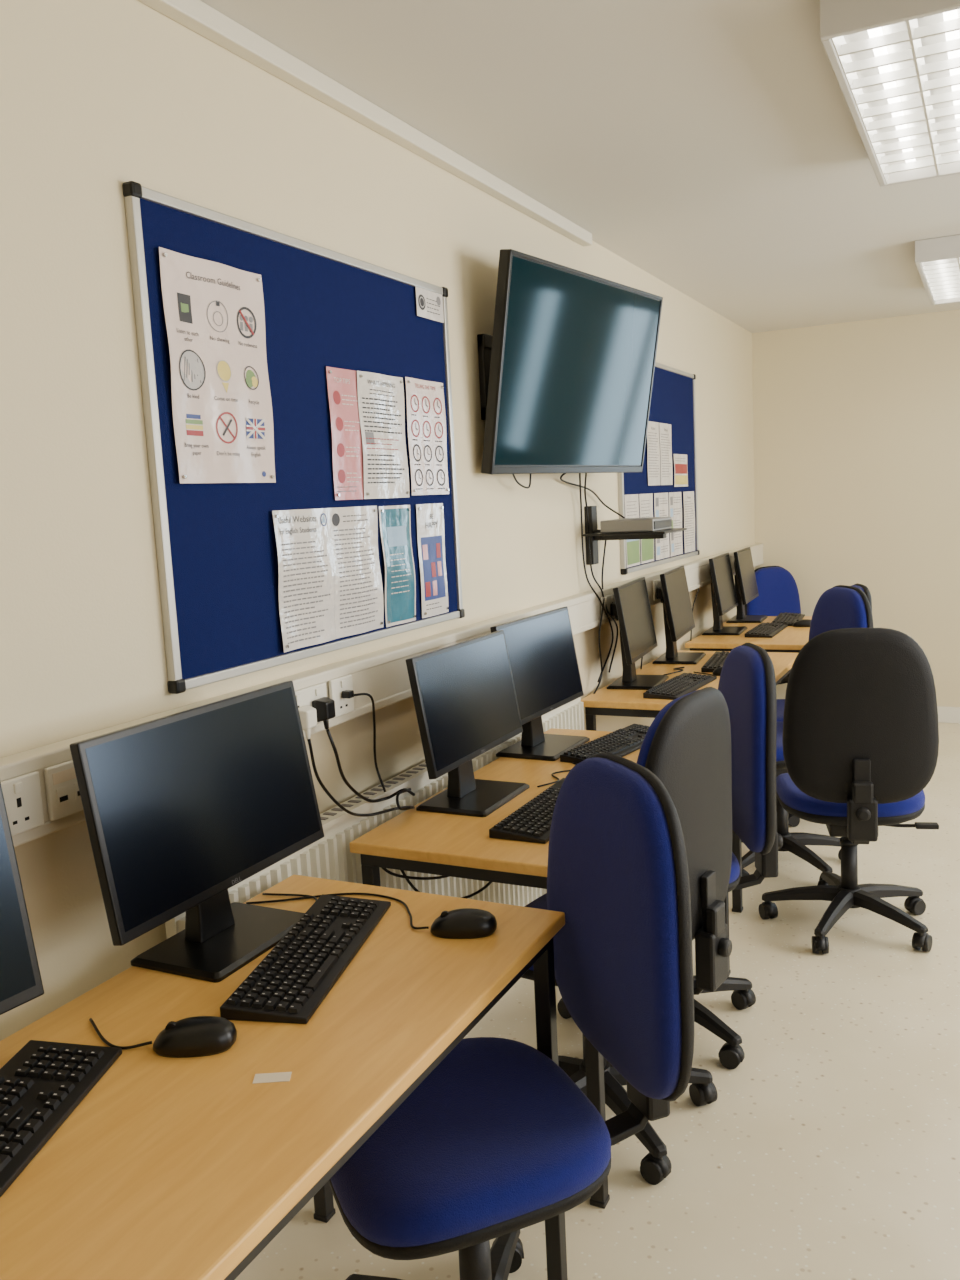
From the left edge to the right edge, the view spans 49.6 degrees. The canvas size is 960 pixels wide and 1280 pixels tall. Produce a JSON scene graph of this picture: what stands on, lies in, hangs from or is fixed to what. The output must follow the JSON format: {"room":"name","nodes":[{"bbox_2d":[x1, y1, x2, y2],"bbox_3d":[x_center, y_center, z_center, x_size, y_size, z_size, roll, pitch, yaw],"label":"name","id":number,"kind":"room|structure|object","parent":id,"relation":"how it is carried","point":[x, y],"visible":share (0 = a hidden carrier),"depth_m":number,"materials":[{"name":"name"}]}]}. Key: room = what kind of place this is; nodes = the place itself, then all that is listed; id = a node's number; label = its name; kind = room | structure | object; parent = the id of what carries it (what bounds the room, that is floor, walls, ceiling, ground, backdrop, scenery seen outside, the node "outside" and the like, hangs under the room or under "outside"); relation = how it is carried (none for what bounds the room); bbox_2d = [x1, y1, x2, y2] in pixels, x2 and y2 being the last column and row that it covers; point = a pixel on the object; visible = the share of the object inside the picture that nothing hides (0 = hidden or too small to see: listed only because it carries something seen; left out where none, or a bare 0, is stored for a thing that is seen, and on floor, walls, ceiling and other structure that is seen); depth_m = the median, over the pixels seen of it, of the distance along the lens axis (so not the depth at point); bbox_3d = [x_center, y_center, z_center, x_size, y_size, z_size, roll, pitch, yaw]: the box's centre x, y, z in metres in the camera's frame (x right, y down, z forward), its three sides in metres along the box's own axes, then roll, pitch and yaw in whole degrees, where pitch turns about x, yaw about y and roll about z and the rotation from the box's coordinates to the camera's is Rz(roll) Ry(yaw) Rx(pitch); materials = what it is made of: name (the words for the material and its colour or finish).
{"room":"computer lab","nodes":[
{"label":"computer lab","id":0,"kind":"room"},
{"bbox_2d":[0,0,755,1040],"bbox_3d":[-0.262,-0.086,2.716,0.100,2.437,9.210,1,8,26],"label":"wall","id":1,"kind":"structure","parent":0,"point":[97,96],"depth_m":1.88,"materials":[{"name":"beige paint"}]},
{"bbox_2d":[1,771,43,835],"bbox_3d":[-0.704,0.252,1.585,0.013,0.086,0.086,1,8,26],"label":"wall socket","id":2,"kind":"object","parent":1,"relation":"attached to","point":[22,794],"visible":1,"depth_m":1.59,"materials":[{"name":"white plastic"}]},
{"bbox_2d":[13,782,22,793],"bbox_3d":[-0.702,0.225,1.580,0.005,0.016,0.014,1,8,26],"label":"switch","id":3,"kind":"object","parent":2,"relation":"attached to","point":[17,786],"depth_m":1.58,"materials":[{"name":"white plastic"}]},
{"bbox_2d":[44,760,82,820],"bbox_3d":[-0.661,0.238,1.675,0.011,0.086,0.086,1,8,26],"label":"wall socket","id":4,"kind":"object","parent":1,"relation":"attached to","point":[62,789],"visible":0.56,"depth_m":1.66,"materials":[{"name":"white plastic"}]},
{"bbox_2d":[122,181,464,693],"bbox_3d":[-0.337,-0.436,2.413,0.026,0.918,1.188,1,8,26],"label":"notice board","id":5,"kind":"object","parent":1,"relation":"attached to","point":[216,546],"visible":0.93,"depth_m":2.19,"materials":[{"name":"blue fabric"}]},
{"bbox_2d":[159,247,275,482],"bbox_3d":[-0.508,-0.524,2.047,0.013,0.425,0.297,1,8,26],"label":"poster","id":6,"kind":"object","parent":5,"relation":"attached to","point":[214,312],"visible":1,"depth_m":2.03,"materials":[{"name":"beige paper"}]},
{"bbox_2d":[272,506,383,652],"bbox_3d":[-0.338,-0.152,2.400,0.017,0.303,0.420,1,8,26],"label":"poster","id":7,"kind":"object","parent":5,"relation":"attached to","point":[330,587],"visible":1,"depth_m":2.38,"materials":[{"name":"grey paper"}]},
{"bbox_2d":[326,366,380,499],"bbox_3d":[-0.295,-0.488,2.481,0.008,0.303,0.210,1,8,26],"label":"poster","id":8,"kind":"object","parent":5,"relation":"attached to","point":[347,448],"visible":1,"depth_m":2.44,"materials":[{"name":"pink paper"}]},
{"bbox_2d":[357,371,409,498],"bbox_3d":[-0.237,-0.505,2.582,0.012,0.303,0.208,1,8,26],"label":"poster","id":9,"kind":"object","parent":5,"relation":"attached to","point":[381,409],"visible":1,"depth_m":2.57,"materials":[{"name":"grey paper"}]},
{"bbox_2d":[379,505,415,626],"bbox_3d":[-0.206,-0.192,2.665,0.012,0.303,0.148,1,9,28],"label":"poster","id":10,"kind":"object","parent":5,"relation":"attached to","point":[395,523],"visible":1,"depth_m":2.66,"materials":[{"name":"blue paper"}]},
{"bbox_2d":[405,377,448,494],"bbox_3d":[-0.139,-0.543,2.791,0.010,0.303,0.208,1,8,26],"label":"poster","id":11,"kind":"object","parent":5,"relation":"attached to","point":[426,417],"visible":1,"depth_m":2.79,"materials":[{"name":"beige paper"}]},
{"bbox_2d":[415,286,443,322],"bbox_3d":[-0.134,-0.900,2.795,0.003,0.075,0.150,1,8,26],"label":"card","id":12,"kind":"object","parent":5,"relation":"attached to","point":[429,303],"visible":1,"depth_m":2.79,"materials":[{"name":"grey paper"}]},
{"bbox_2d":[416,503,448,617],"bbox_3d":[-0.126,-0.218,2.829,0.009,0.303,0.150,1,8,26],"label":"poster","id":13,"kind":"object","parent":5,"relation":"attached to","point":[430,517],"visible":1,"depth_m":2.82,"materials":[{"name":"grey paper"}]},
{"bbox_2d":[295,683,326,723],"bbox_3d":[-0.373,0.147,2.251,0.013,0.086,0.146,1,8,26],"label":"wall socket","id":14,"kind":"object","parent":1,"relation":"attached to","point":[305,696],"visible":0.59,"depth_m":2.26,"materials":[{"name":"white plastic"}]},
{"bbox_2d":[296,694,300,702],"bbox_3d":[-0.387,0.124,2.213,0.005,0.016,0.014,1,8,26],"label":"switch","id":15,"kind":"object","parent":14,"relation":"attached to","point":[298,696],"depth_m":2.21,"materials":[{"name":"white plastic"}]},
{"bbox_2d":[298,705,316,738],"bbox_3d":[-0.369,0.177,2.214,0.034,0.069,0.048,1,8,26],"label":"plug","id":16,"kind":"object","parent":14,"relation":"attached to","point":[308,715],"visible":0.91,"depth_m":2.20,"materials":[{"name":"white plastic"}]},
{"bbox_2d":[315,688,319,695],"bbox_3d":[-0.355,0.114,2.277,0.005,0.016,0.014,1,8,26],"label":"switch","id":17,"kind":"object","parent":14,"relation":"attached to","point":[317,690],"depth_m":2.27,"materials":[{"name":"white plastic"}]},
{"bbox_2d":[312,697,335,729],"bbox_3d":[-0.339,0.163,2.275,0.034,0.069,0.048,1,8,26],"label":"plug","id":18,"kind":"object","parent":14,"relation":"attached to","point":[324,706],"visible":0.94,"depth_m":2.26,"materials":[{"name":"black plastic"}]},
{"bbox_2d":[326,729,414,802],"bbox_3d":[-0.258,0.287,2.411,0.042,0.224,0.285,2,9,34],"label":"cable","id":19,"kind":"object","parent":18,"relation":"attached to","point":[346,782],"visible":1,"depth_m":2.37,"materials":[{"name":"black plastic"}]},
{"bbox_2d":[307,739,411,816],"bbox_3d":[-0.276,0.309,2.372,0.028,0.244,0.332,2,9,34],"label":"cable","id":20,"kind":"object","parent":14,"relation":"attached to","point":[331,797],"visible":1,"depth_m":2.30,"materials":[{"name":"black plastic"}]},
{"bbox_2d":[329,674,353,717],"bbox_3d":[-0.314,0.128,2.370,0.013,0.086,0.086,1,8,26],"label":"wall socket","id":21,"kind":"object","parent":1,"relation":"attached to","point":[343,706],"visible":0.91,"depth_m":2.36,"materials":[{"name":"white plastic"}]},
{"bbox_2d":[342,690,353,697],"bbox_3d":[-0.300,0.123,2.363,0.022,0.016,0.020,1,8,26],"label":"plug","id":22,"kind":"object","parent":21,"relation":"attached to","point":[347,693],"visible":1,"depth_m":2.35,"materials":[{"name":"black plastic"}]},
{"bbox_2d":[352,693,385,791],"bbox_3d":[-0.255,0.241,2.407,0.036,0.252,0.091,1,8,26],"label":"cable","id":23,"kind":"object","parent":22,"relation":"attached to","point":[357,694],"visible":1,"depth_m":2.44,"materials":[{"name":"black plastic"}]},
{"bbox_2d":[138,0,591,245],"bbox_3d":[-0.923,-1.059,1.193,0.038,0.042,6.000,1,8,26],"label":"cable trunking","id":24,"kind":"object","parent":1,"relation":"attached to","point":[195,15],"depth_m":2.39,"materials":[{"name":"plastic"}]},
{"bbox_2d":[165,691,583,938],"bbox_3d":[-0.092,0.715,2.866,0.056,0.794,2.080,1,8,26],"label":"radiator","id":25,"kind":"object","parent":1,"relation":"attached to","point":[330,857],"visible":0.23,"depth_m":2.52,"materials":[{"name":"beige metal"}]},
{"bbox_2d":[320,691,583,829],"bbox_3d":[-0.112,0.329,2.815,0.054,0.014,2.080,1,8,26],"label":"grille","id":26,"kind":"object","parent":25,"relation":"attached to","point":[331,819],"depth_m":2.51,"materials":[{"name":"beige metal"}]},
{"bbox_2d":[0,543,763,846],"bbox_3d":[-0.185,0.077,2.704,0.053,0.130,9.010,1,8,26],"label":"cable trunking","id":27,"kind":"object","parent":1,"relation":"attached to","point":[382,674],"depth_m":2.52,"materials":[{"name":"plastic"}]},
{"bbox_2d":[477,334,492,419],"bbox_3d":[0.218,-0.836,3.414,0.120,0.250,0.760,1,8,26],"label":"bracket","id":28,"kind":"object","parent":1,"relation":"attached to","point":[484,341],"visible":0.27,"depth_m":3.10,"materials":[{"name":"black metal"}]},
{"bbox_2d":[481,249,662,474],"bbox_3d":[0.331,-0.864,3.412,0.140,0.625,1.025,2,9,34],"label":"television","id":29,"kind":"object","parent":28,"relation":"attached to","point":[573,351],"visible":1,"depth_m":3.30,"materials":[{"name":"black plastic"}]},
{"bbox_2d":[512,474,530,488],"bbox_3d":[0.125,-0.503,3.248,0.017,0.062,0.154,1,8,26],"label":"cable","id":30,"kind":"object","parent":29,"relation":"hanging from","point":[517,482],"visible":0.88,"depth_m":3.27,"materials":[{"name":"black plastic"}]},
{"bbox_2d":[584,473,603,693],"bbox_3d":[0.422,-0.217,3.885,0.047,0.884,0.128,1,8,26],"label":"cable","id":31,"kind":"object","parent":29,"relation":"hanging from","point":[597,583],"visible":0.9,"depth_m":3.91,"materials":[{"name":"black plastic"}]},
{"bbox_2d":[579,473,613,681],"bbox_3d":[0.423,-0.257,3.878,0.045,0.844,0.286,1,9,29],"label":"cable","id":32,"kind":"object","parent":1,"relation":"attached to","point":[596,594],"visible":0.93,"depth_m":3.85,"materials":[{"name":"black plastic"}]},
{"bbox_2d":[601,593,614,618],"bbox_3d":[0.495,-0.130,3.997,0.013,0.086,0.146,1,8,26],"label":"wall socket","id":33,"kind":"object","parent":1,"relation":"attached to","point":[608,599],"visible":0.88,"depth_m":3.98,"materials":[{"name":"white plastic"}]},
{"bbox_2d":[610,602,617,620],"bbox_3d":[0.527,-0.109,4.018,0.034,0.069,0.048,1,8,26],"label":"plug","id":34,"kind":"object","parent":33,"relation":"attached to","point":[613,609],"visible":0.73,"depth_m":4.00,"materials":[{"name":"black plastic"}]},
{"bbox_2d":[601,540,617,672],"bbox_3d":[0.489,-0.158,4.018,0.052,0.564,0.128,1,8,26],"label":"cable","id":35,"kind":"object","parent":1,"relation":"attached to","point":[605,540],"visible":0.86,"depth_m":4.04,"materials":[{"name":"black plastic"}]},
{"bbox_2d":[582,506,686,564],"bbox_3d":[0.567,-0.397,3.885,0.340,0.220,0.300,1,8,26],"label":"wall shelf","id":36,"kind":"object","parent":1,"relation":"attached to","point":[594,534],"visible":0.89,"depth_m":3.90,"materials":[{"name":"black metal"}]},
{"bbox_2d":[600,517,671,532],"bbox_3d":[0.584,-0.429,3.871,0.203,0.045,0.240,1,8,26],"label":"media box","id":37,"kind":"object","parent":36,"relation":"on","point":[649,524],"visible":1,"depth_m":3.78,"materials":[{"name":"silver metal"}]},
{"bbox_2d":[560,473,624,517],"bbox_3d":[0.422,-0.536,3.817,0.107,0.197,0.446,1,8,26],"label":"cable","id":38,"kind":"object","parent":37,"relation":"attached to","point":[563,474],"visible":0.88,"depth_m":3.91,"materials":[{"name":"black plastic"}]},
{"bbox_2d":[653,579,660,600],"bbox_3d":[0.790,-0.225,4.591,0.013,0.086,0.146,1,8,26],"label":"wall socket","id":39,"kind":"object","parent":1,"relation":"attached to","point":[656,583],"visible":0.52,"depth_m":4.54,"materials":[{"name":"white plastic"}]},
{"bbox_2d":[656,587,662,602],"bbox_3d":[0.796,-0.195,4.559,0.034,0.069,0.048,1,8,26],"label":"plug","id":40,"kind":"object","parent":39,"relation":"attached to","point":[658,590],"visible":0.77,"depth_m":4.54,"materials":[{"name":"black plastic"}]},
{"bbox_2d":[618,362,699,574],"bbox_3d":[0.834,-0.804,4.770,0.026,0.910,1.205,1,8,26],"label":"notice board","id":41,"kind":"object","parent":1,"relation":"attached to","point":[673,401],"visible":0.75,"depth_m":4.90,"materials":[{"name":"blue fabric"}]},
{"bbox_2d":[624,494,639,567],"bbox_3d":[0.642,-0.461,4.379,0.005,0.300,0.190,1,8,26],"label":"poster","id":42,"kind":"object","parent":41,"relation":"attached to","point":[631,501],"visible":0.7,"depth_m":4.38,"materials":[{"name":"green paper"}]},
{"bbox_2d":[639,493,653,563],"bbox_3d":[0.734,-0.491,4.562,0.005,0.300,0.195,1,8,26],"label":"poster","id":43,"kind":"object","parent":41,"relation":"attached to","point":[645,500],"visible":0.75,"depth_m":4.56,"materials":[{"name":"green paper"}]},
{"bbox_2d":[647,421,659,485],"bbox_3d":[0.774,-0.830,4.632,0.006,0.280,0.190,1,8,26],"label":"poster","id":44,"kind":"object","parent":41,"relation":"attached to","point":[653,445],"visible":0.98,"depth_m":4.63,"materials":[{"name":"grey paper"}]},
{"bbox_2d":[654,493,669,559],"bbox_3d":[0.835,-0.523,4.766,0.006,0.300,0.215,1,8,26],"label":"poster","id":45,"kind":"object","parent":41,"relation":"attached to","point":[661,509],"visible":0.7,"depth_m":4.76,"materials":[{"name":"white paper"}]},
{"bbox_2d":[659,423,672,484],"bbox_3d":[0.862,-0.858,4.810,0.006,0.280,0.190,1,8,26],"label":"poster","id":46,"kind":"object","parent":41,"relation":"attached to","point":[664,429],"visible":1,"depth_m":4.80,"materials":[{"name":"grey paper"}]},
{"bbox_2d":[669,492,682,556],"bbox_3d":[0.937,-0.555,4.970,0.006,0.300,0.215,1,9,27],"label":"poster","id":47,"kind":"object","parent":41,"relation":"attached to","point":[675,499],"visible":0.94,"depth_m":4.97,"materials":[{"name":"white paper"}]},
{"bbox_2d":[674,454,687,486],"bbox_3d":[0.974,-0.821,5.037,0.005,0.155,0.240,1,8,26],"label":"poster","id":48,"kind":"object","parent":41,"relation":"attached to","point":[680,460],"visible":1,"depth_m":5.03,"materials":[{"name":"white paper"}]},
{"bbox_2d":[683,491,694,552],"bbox_3d":[1.046,-0.590,5.190,0.006,0.300,0.210,1,8,26],"label":"poster","id":49,"kind":"object","parent":41,"relation":"attached to","point":[688,497],"visible":0.99,"depth_m":5.18,"materials":[{"name":"grey paper"}]},
{"bbox_2d":[200,0,959,332],"bbox_3d":[1.508,-1.312,1.642,4.190,0.100,9.210,1,8,26],"label":"ceiling","id":50,"kind":"structure","parent":0,"point":[715,148],"depth_m":2.74,"materials":[{"name":"white paint"}]},
{"bbox_2d":[820,0,959,186],"bbox_3d":[1.201,-1.309,2.444,0.600,0.086,1.200,1,8,26],"label":"ceiling light","id":51,"kind":"object","parent":50,"relation":"attached to","point":[895,64],"visible":1,"depth_m":2.34,"materials":[{"name":"white plastic"}]},
{"bbox_2d":[915,234,959,304],"bbox_3d":[2.297,-1.655,4.619,0.600,0.086,1.200,1,8,26],"label":"ceiling light","id":52,"kind":"object","parent":50,"relation":"attached to","point":[937,260],"visible":1,"depth_m":4.39,"materials":[{"name":"white plastic"}]},
{"bbox_2d":[235,723,959,1279],"bbox_3d":[1.634,1.199,1.978,4.190,0.100,9.210,1,8,26],"label":"floor","id":53,"kind":"structure","parent":0,"point":[831,1151],"depth_m":2.44,"materials":[{"name":"plastic"}]},
{"bbox_2d":[0,875,567,1279],"bbox_3d":[-0.449,0.964,1.346,0.600,0.740,1.600,1,8,26],"label":"desk","id":54,"kind":"object","parent":53,"relation":"on","point":[168,1168],"visible":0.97,"depth_m":1.35,"materials":[{"name":"brown wood"}]},
{"bbox_2d":[0,782,43,1014],"bbox_3d":[-0.765,0.417,1.196,0.190,0.413,0.530,2,9,32],"label":"computer monitor","id":55,"kind":"object","parent":54,"relation":"on","point":[20,976],"visible":1,"depth_m":1.39,"materials":[{"name":"black plastic"}]},
{"bbox_2d":[0,1040,121,1196],"bbox_3d":[-0.591,0.598,1.241,0.135,0.026,0.444,-2,8,7],"label":"keyboard","id":56,"kind":"object","parent":54,"relation":"on","point":[43,1083],"visible":1,"depth_m":1.34,"materials":[{"name":"black plastic"}]},
{"bbox_2d":[89,1018,151,1049],"bbox_3d":[-0.530,0.569,1.496,0.149,0.010,0.034,3,9,36],"label":"cable","id":57,"kind":"object","parent":54,"relation":"on","point":[102,1038],"visible":1,"depth_m":1.47,"materials":[{"name":"black plastic"}]},
{"bbox_2d":[153,1016,236,1057],"bbox_3d":[-0.401,0.553,1.461,0.117,0.038,0.064,-3,8,1],"label":"computer mouse","id":58,"kind":"object","parent":54,"relation":"on","point":[198,1036],"visible":1,"depth_m":1.44,"materials":[{"name":"black plastic"}]},
{"bbox_2d":[70,681,323,982],"bbox_3d":[-0.453,0.321,1.790,0.190,0.415,0.530,1,8,26],"label":"computer monitor","id":59,"kind":"object","parent":54,"relation":"on","point":[183,808],"visible":0.96,"depth_m":1.74,"materials":[{"name":"black plastic"}]},
{"bbox_2d":[252,1072,291,1083],"bbox_3d":[-0.274,0.577,1.371,0.048,0.001,0.022,-3,8,-2],"label":"sticker","id":60,"kind":"object","parent":54,"relation":"on","point":[281,1076],"visible":1,"depth_m":1.37,"materials":[{"name":"beige paper"}]},
{"bbox_2d":[262,893,316,901],"bbox_3d":[-0.336,0.500,1.941,0.085,0.009,0.232,-7,8,-25],"label":"cable","id":61,"kind":"object","parent":54,"relation":"on","point":[276,894],"visible":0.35,"depth_m":2.01,"materials":[{"name":"black plastic"}]},
{"bbox_2d":[220,894,390,1023],"bbox_3d":[-0.275,0.516,1.736,0.135,0.026,0.444,-1,8,11],"label":"keyboard","id":62,"kind":"object","parent":54,"relation":"on","point":[295,977],"visible":0.99,"depth_m":1.67,"materials":[{"name":"black plastic"}]},
{"bbox_2d":[246,892,428,928],"bbox_3d":[-0.243,0.494,1.947,0.394,0.010,0.122,1,8,26],"label":"cable","id":63,"kind":"object","parent":54,"relation":"on","point":[352,893],"visible":0.97,"depth_m":1.98,"materials":[{"name":"black plastic"}]},
{"bbox_2d":[430,908,496,938],"bbox_3d":[-0.029,0.488,1.805,0.117,0.038,0.064,-2,8,7],"label":"computer mouse","id":64,"kind":"object","parent":54,"relation":"on","point":[462,923],"visible":1,"depth_m":1.78,"materials":[{"name":"black plastic"}]},
{"bbox_2d":[329,752,693,1279],"bbox_3d":[0.030,0.740,1.708,0.656,1.039,0.566,-6,8,-20],"label":"office chair","id":65,"kind":"object","parent":53,"relation":"on","point":[497,1141],"visible":0.94,"depth_m":1.64,"materials":[{"name":"blue fabric"}]},
{"bbox_2d":[349,728,730,1208],"bbox_3d":[0.251,0.739,2.765,0.590,0.740,1.185,1,8,26],"label":"desk","id":66,"kind":"object","parent":53,"relation":"on","point":[460,846],"visible":0.3,"depth_m":2.29,"materials":[{"name":"brown wood"}]},
{"bbox_2d":[396,788,414,810],"bbox_3d":[-0.181,0.390,2.511,0.017,0.057,0.078,1,8,26],"label":"cable","id":67,"kind":"object","parent":66,"relation":"on","point":[399,792],"visible":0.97,"depth_m":2.49,"materials":[{"name":"black plastic"}]},
{"bbox_2d":[382,868,449,879],"bbox_3d":[-0.030,0.500,2.588,0.116,0.096,0.572,4,10,40],"label":"cable","id":68,"kind":"object","parent":66,"relation":"hanging from","point":[384,869],"visible":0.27,"depth_m":2.45,"materials":[{"name":"black plastic"}]},
{"bbox_2d":[400,870,491,898],"bbox_3d":[-0.007,0.535,2.549,0.461,0.157,0.080,-8,9,-34],"label":"cable","id":69,"kind":"object","parent":66,"relation":"hanging from","point":[414,888],"visible":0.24,"depth_m":2.50,"materials":[{"name":"black plastic"}]},
{"bbox_2d":[406,630,529,816],"bbox_3d":[-0.024,0.203,2.587,0.190,0.395,0.493,1,8,26],"label":"computer monitor","id":70,"kind":"object","parent":66,"relation":"on","point":[464,694],"visible":1,"depth_m":2.55,"materials":[{"name":"black plastic"}]},
{"bbox_2d":[489,778,564,843],"bbox_3d":[0.178,0.395,2.467,0.135,0.026,0.444,1,8,26],"label":"keyboard","id":71,"kind":"object","parent":66,"relation":"on","point":[531,822],"visible":0.62,"depth_m":2.34,"materials":[{"name":"black plastic"}]},
{"bbox_2d":[490,606,589,760],"bbox_3d":[0.181,0.126,3.077,0.190,0.398,0.493,1,9,28],"label":"computer monitor","id":72,"kind":"object","parent":66,"relation":"on","point":[540,647],"visible":0.9,"depth_m":3.07,"materials":[{"name":"black plastic"}]},
{"bbox_2d":[537,762,577,786],"bbox_3d":[0.217,0.361,2.785,0.057,0.004,0.252,2,9,32],"label":"cable","id":73,"kind":"object","parent":66,"relation":"on","point":[572,762],"visible":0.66,"depth_m":2.77,"materials":[{"name":"black plastic"}]},
{"bbox_2d":[560,724,649,762],"bbox_3d":[0.410,0.303,3.070,0.135,0.026,0.444,3,9,36],"label":"keyboard","id":74,"kind":"object","parent":66,"relation":"on","point":[622,742],"visible":0.79,"depth_m":3.02,"materials":[{"name":"black plastic"}]},
{"bbox_2d":[521,687,731,1184],"bbox_3d":[0.272,0.624,2.410,0.638,1.059,0.562,3,9,35],"label":"office chair","id":75,"kind":"object","parent":53,"relation":"on","point":[687,745],"visible":0.42,"depth_m":2.23,"materials":[{"name":"black plastic"}]},
{"bbox_2d":[557,643,782,1069],"bbox_3d":[0.511,0.549,2.858,0.626,1.064,0.543,-3,8,0],"label":"office chair","id":76,"kind":"object","parent":53,"relation":"on","point":[747,681],"visible":0.36,"depth_m":2.68,"materials":[{"name":"blue fabric"}]},
{"bbox_2d":[581,650,797,912],"bbox_3d":[0.916,0.505,4.266,0.595,0.740,1.230,1,8,26],"label":"desk","id":77,"kind":"object","parent":53,"relation":"on","point":[608,702],"visible":0.24,"depth_m":3.81,"materials":[{"name":"brown wood"}]},
{"bbox_2d":[607,577,668,689],"bbox_3d":[0.612,-0.028,4.057,0.190,0.399,0.466,0,8,21],"label":"computer monitor","id":78,"kind":"object","parent":77,"relation":"on","point":[636,625],"visible":0.95,"depth_m":4.02,"materials":[{"name":"black plastic"}]},
{"bbox_2d":[663,667,684,674],"bbox_3d":[0.816,0.124,4.295,0.066,0.017,0.204,1,8,26],"label":"cable","id":79,"kind":"object","parent":77,"relation":"on","point":[678,668],"visible":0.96,"depth_m":4.24,"materials":[{"name":"black plastic"}]},
{"bbox_2d":[652,566,705,663],"bbox_3d":[0.876,-0.112,4.588,0.190,0.399,0.466,0,8,21],"label":"computer monitor","id":80,"kind":"object","parent":77,"relation":"on","point":[677,608],"visible":1,"depth_m":4.55,"materials":[{"name":"black plastic"}]},
{"bbox_2d":[643,673,716,699],"bbox_3d":[0.762,0.170,3.934,0.135,0.026,0.444,2,9,30],"label":"keyboard","id":81,"kind":"object","parent":77,"relation":"on","point":[682,684],"visible":0.98,"depth_m":3.88,"materials":[{"name":"black plastic"}]},
{"bbox_2d":[701,651,729,671],"bbox_3d":[1.044,0.089,4.436,0.135,0.026,0.444,0,8,20],"label":"keyboard","id":82,"kind":"object","parent":77,"relation":"on","point":[718,658],"visible":0.49,"depth_m":4.37,"materials":[{"name":"black plastic"}]},
{"bbox_2d":[712,666,722,675],"bbox_3d":[0.992,0.120,4.173,0.117,0.038,0.064,-2,8,7],"label":"computer mouse","id":83,"kind":"object","parent":77,"relation":"on","point":[717,671],"visible":0.37,"depth_m":4.16,"materials":[{"name":"black plastic"}]},
{"bbox_2d":[685,616,811,652],"bbox_3d":[1.526,0.308,5.511,0.580,0.740,1.110,1,8,26],"label":"desk","id":84,"kind":"object","parent":53,"relation":"on","point":[791,639],"visible":0.12,"depth_m":5.08,"materials":[{"name":"brown wood"}]},
{"bbox_2d":[690,588,698,640],"bbox_3d":[1.055,-0.125,5.127,0.066,0.257,0.018,-7,9,-29],"label":"cable","id":85,"kind":"object","parent":84,"relation":"on","point":[698,588],"visible":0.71,"depth_m":5.12,"materials":[{"name":"black plastic"}]},
{"bbox_2d":[702,552,746,634],"bbox_3d":[1.268,-0.240,5.400,0.190,0.399,0.466,0,8,23],"label":"computer monitor","id":86,"kind":"object","parent":84,"relation":"on","point":[723,591],"visible":1,"depth_m":5.37,"materials":[{"name":"black plastic"}]},
{"bbox_2d":[726,547,767,622],"bbox_3d":[1.498,-0.310,5.839,0.190,0.399,0.456,0,8,23],"label":"computer monitor","id":87,"kind":"object","parent":84,"relation":"on","point":[746,588],"visible":0.98,"depth_m":5.80,"materials":[{"name":"black plastic"}]},
{"bbox_2d":[745,622,787,637],"bbox_3d":[1.476,-0.055,5.348,0.135,0.026,0.444,1,8,26],"label":"keyboard","id":88,"kind":"object","parent":84,"relation":"on","point":[763,630],"visible":1,"depth_m":5.27,"materials":[{"name":"black plastic"}]},
{"bbox_2d":[771,612,804,625],"bbox_3d":[1.701,-0.118,5.734,0.135,0.026,0.444,0,8,22],"label":"keyboard","id":89,"kind":"object","parent":84,"relation":"on","point":[786,618],"visible":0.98,"depth_m":5.70,"materials":[{"name":"black plastic"}]},
{"bbox_2d":[793,619,810,626],"bbox_3d":[1.707,-0.090,5.476,0.117,0.038,0.064,-1,8,16],"label":"computer mouse","id":90,"kind":"object","parent":84,"relation":"on","point":[804,622],"visible":0.78,"depth_m":5.45,"materials":[{"name":"black plastic"}]},
{"bbox_2d":[745,566,800,684],"bbox_3d":[1.951,0.050,6.338,0.566,0.989,0.621,-7,9,-28],"label":"office chair","id":91,"kind":"object","parent":53,"relation":"on","point":[778,593],"visible":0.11,"depth_m":6.45,"materials":[{"name":"blue fabric"}]},
{"bbox_2d":[741,585,873,879],"bbox_3d":[1.205,0.348,4.011,0.600,1.089,0.564,-4,8,-8],"label":"office chair","id":92,"kind":"object","parent":53,"relation":"on","point":[839,606],"visible":0.24,"depth_m":3.97,"materials":[{"name":"blue fabric"}]},
{"bbox_2d":[777,583,871,826],"bbox_3d":[1.471,0.268,4.735,0.640,1.029,0.563,-2,8,7],"label":"office chair","id":93,"kind":"object","parent":53,"relation":"on","point":[794,821],"visible":0.06,"depth_m":4.55,"materials":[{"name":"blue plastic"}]},
{"bbox_2d":[759,628,938,953],"bbox_3d":[1.204,0.447,3.420,0.563,1.049,0.635,-1,8,12],"label":"office chair","id":94,"kind":"object","parent":53,"relation":"on","point":[860,740],"visible":1,"depth_m":3.15,"materials":[{"name":"black plastic"}]},
{"bbox_2d":[752,309,959,706],"bbox_3d":[3.578,-0.697,5.848,3.990,2.437,0.100,1,8,26],"label":"wall","id":95,"kind":"structure","parent":0,"point":[856,424],"depth_m":6.34,"materials":[{"name":"beige paint"}]},
{"bbox_2d":[937,706,959,723],"bbox_3d":[3.610,0.468,5.951,3.990,0.100,0.018,1,8,26],"label":"baseboard","id":96,"kind":"structure","parent":95,"relation":"attached to","point":[945,714],"depth_m":6.32,"materials":[{"name":"white paint"}]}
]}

